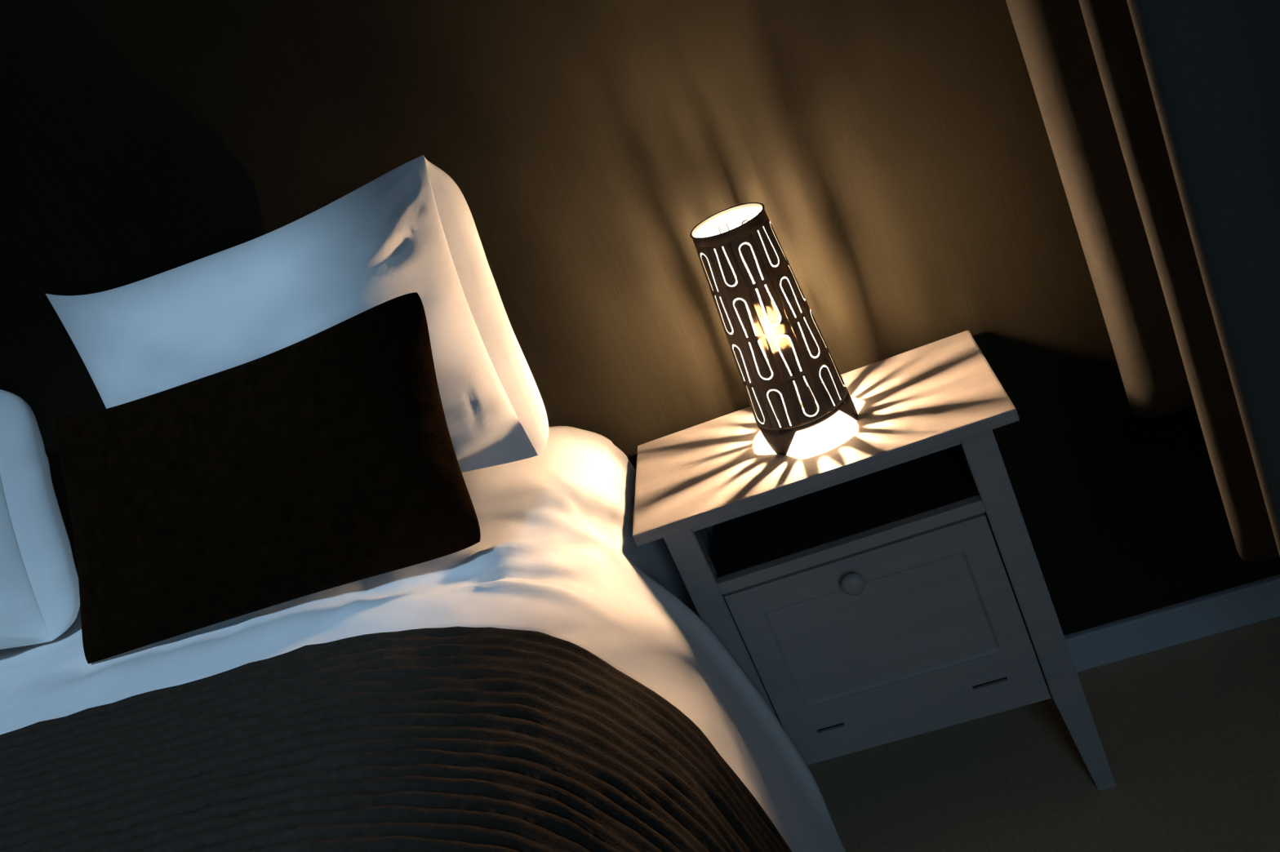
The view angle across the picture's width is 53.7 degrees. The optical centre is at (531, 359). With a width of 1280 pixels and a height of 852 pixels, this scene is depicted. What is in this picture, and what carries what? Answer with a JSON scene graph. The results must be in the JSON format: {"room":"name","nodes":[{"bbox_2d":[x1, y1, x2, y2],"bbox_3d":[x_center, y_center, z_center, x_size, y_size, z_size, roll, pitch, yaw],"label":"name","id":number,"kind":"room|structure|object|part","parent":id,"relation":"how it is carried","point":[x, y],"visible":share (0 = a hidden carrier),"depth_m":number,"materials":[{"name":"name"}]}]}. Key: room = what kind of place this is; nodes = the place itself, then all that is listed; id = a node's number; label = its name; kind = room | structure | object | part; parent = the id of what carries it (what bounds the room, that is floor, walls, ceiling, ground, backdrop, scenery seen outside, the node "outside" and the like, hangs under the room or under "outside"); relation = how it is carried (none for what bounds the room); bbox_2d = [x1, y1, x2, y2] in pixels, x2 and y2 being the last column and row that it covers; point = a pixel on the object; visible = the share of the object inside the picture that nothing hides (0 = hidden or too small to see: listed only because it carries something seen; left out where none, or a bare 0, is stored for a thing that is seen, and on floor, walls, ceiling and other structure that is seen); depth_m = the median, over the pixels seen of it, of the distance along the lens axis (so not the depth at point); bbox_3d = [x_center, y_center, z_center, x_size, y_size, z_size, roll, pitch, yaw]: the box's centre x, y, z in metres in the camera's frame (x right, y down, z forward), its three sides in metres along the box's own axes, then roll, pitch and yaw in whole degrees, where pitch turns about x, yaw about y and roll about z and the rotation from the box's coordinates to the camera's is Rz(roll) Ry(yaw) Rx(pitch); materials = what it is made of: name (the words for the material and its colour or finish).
{"room":"bedroom","nodes":[
{"label":"bedroom","id":0,"kind":"room"},
{"bbox_2d":[0,0,1279,635],"bbox_3d":[-0.585,-0.301,1.714,3.110,2.450,0.120,-21,19,14],"label":"wall","id":1,"kind":"structure","parent":0,"point":[898,155],"depth_m":1.61,"materials":[{"name":"beige paint"}]},
{"bbox_2d":[1035,573,1279,672],"bbox_3d":[-0.105,0.750,2.026,2.810,0.060,0.012,-21,19,14],"label":"baseboard","id":2,"kind":"structure","parent":1,"relation":"attached to","point":[1258,601],"depth_m":1.75,"materials":[{"name":"white paint"}]},
{"bbox_2d":[807,616,1279,851],"bbox_3d":[-0.253,1.492,0.432,3.110,0.100,3.776,-21,19,14],"label":"floor","id":3,"kind":"structure","parent":0,"point":[1188,732],"depth_m":1.65,"materials":[{"name":"beige carpet"}]},
{"bbox_2d":[632,330,1115,791],"bbox_3d":[0.455,0.329,1.645,0.460,0.564,0.251,-21,19,14],"label":"nightstand","id":4,"kind":"object","parent":3,"relation":"on","point":[877,580],"visible":0.95,"depth_m":1.54,"materials":[{"name":"paint"}]},
{"bbox_3d":[0.259,0.330,1.674,0.016,0.389,0.146,-21,19,14],"label":"panel","id":5,"kind":"part","parent":4,"relation":"part of","materials":[{"name":"paint"}]},
{"bbox_3d":[0.304,0.362,1.781,0.037,0.546,0.034,-21,19,14],"label":"leg","id":6,"kind":"part","parent":4,"relation":"part of","materials":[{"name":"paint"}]},
{"bbox_3d":[0.285,0.431,1.615,0.037,0.546,0.034,-21,19,14],"label":"leg","id":7,"kind":"part","parent":4,"relation":"part of","materials":[{"name":"paint"}]},
{"bbox_2d":[689,202,857,455],"bbox_3d":[0.287,-0.040,1.513,0.119,0.289,0.119,-21,19,14],"label":"table lamp","id":8,"kind":"object","parent":4,"relation":"on","point":[798,356],"visible":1,"depth_m":1.48,"materials":[{"name":"black"}]},
{"bbox_2d":[776,345,794,382],"bbox_3d":[0.307,0.005,1.529,0.022,0.046,0.022,-21,19,14],"label":"socket","id":9,"kind":"object","parent":8,"relation":"attached to","point":[776,345],"depth_m":1.52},
{"bbox_3d":[0.341,0.143,1.483,0.327,0.015,0.018,-21,19,14],"label":"rail","id":10,"kind":"part","parent":4,"relation":"part of","materials":[{"name":"paint"}]},
{"bbox_2d":[713,445,979,577],"bbox_3d":[0.390,0.186,1.603,0.327,0.016,0.187,-21,19,14],"label":"shelf","id":11,"kind":"object","parent":4,"relation":"attached to","point":[937,482],"depth_m":1.56,"materials":[{"name":"white wood"}]},
{"bbox_3d":[0.379,0.224,1.509,0.327,0.017,0.016,-21,19,14],"label":"shelf rail","id":12,"kind":"part","parent":4,"relation":"part of","materials":[{"name":"paint"}]},
{"bbox_3d":[0.384,0.267,1.504,0.029,0.029,0.026,-21,19,14],"label":"knob","id":13,"kind":"part","parent":4,"relation":"part of","materials":[{"name":"paint"}]},
{"bbox_3d":[0.431,0.332,1.550,0.251,0.152,0.016,-21,19,14],"label":"door panel","id":14,"kind":"part","parent":4,"relation":"part of","materials":[{"name":"paint"}]},
{"bbox_3d":[0.440,0.352,1.558,0.322,0.276,0.020,-21,19,14],"label":"door","id":15,"kind":"part","parent":4,"relation":"part of","materials":[{"name":"paint"}]},
{"bbox_3d":[0.633,0.237,1.692,0.037,0.546,0.034,-21,19,14],"label":"leg","id":16,"kind":"part","parent":4,"relation":"part of","materials":[{"name":"paint"}]},
{"bbox_3d":[0.615,0.306,1.527,0.037,0.546,0.034,-21,19,14],"label":"leg","id":17,"kind":"part","parent":4,"relation":"part of","materials":[{"name":"paint"}]},
{"bbox_3d":[-0.566,0.980,1.152,1.490,0.585,1.825,-21,19,14],"label":"bed","id":18,"kind":"object","parent":3,"relation":"on","visible":0},
{"bbox_2d":[0,426,846,851],"bbox_3d":[-0.608,0.946,1.044,1.778,0.649,2.044,-21,19,14],"label":"sheet","id":19,"kind":"object","parent":18,"relation":"on","point":[557,554],"visible":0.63,"depth_m":1.47,"materials":[{"name":"white fabric"}]},
{"bbox_2d":[0,389,79,649],"bbox_3d":[-0.936,0.258,1.775,0.639,0.410,0.230,-21,19,14],"label":"pillow","id":20,"kind":"object","parent":19,"relation":"on","point":[40,597],"visible":0.98,"depth_m":1.70,"materials":[{"name":"white fabric"}]},
{"bbox_2d":[54,292,480,664],"bbox_3d":[-0.342,0.149,1.492,0.568,0.300,0.137,-21,19,14],"label":"cushion","id":21,"kind":"object","parent":19,"relation":"on","point":[326,460],"visible":1,"depth_m":1.45,"materials":[{"name":"black fabric"}]},
{"bbox_2d":[45,155,548,472],"bbox_3d":[-0.304,0.012,1.607,0.579,0.415,0.208,-21,19,14],"label":"pillow","id":22,"kind":"object","parent":19,"relation":"on","point":[411,228],"visible":0.61,"depth_m":1.54,"materials":[{"name":"white fabric"}]},
{"bbox_2d":[0,626,791,851],"bbox_3d":[-0.624,0.987,0.927,1.816,0.661,1.382,-21,19,14],"label":"throw blanket","id":23,"kind":"object","parent":19,"relation":"on","point":[451,739],"visible":1,"depth_m":1.19,"materials":[{"name":"brown fabric"}]},
{"bbox_3d":[0.552,-0.081,-0.376,0.120,2.450,3.656,-21,19,14],"label":"wall","id":24,"kind":"structure","parent":0,"visible":0},
{"bbox_3d":[0.119,-1.069,-0.002,0.172,0.024,2.250,-21,19,14],"label":"rail","id":25,"kind":"object","parent":24,"relation":"attached to","visible":0},
{"bbox_2d":[1005,0,1279,563],"bbox_3d":[0.426,-0.561,0.922,0.197,1.673,0.868,-21,19,14],"label":"curtain","id":26,"kind":"object","parent":25,"relation":"hanging from","point":[1161,118],"visible":1,"depth_m":1.05,"materials":[{"name":"fabric"}]}
]}

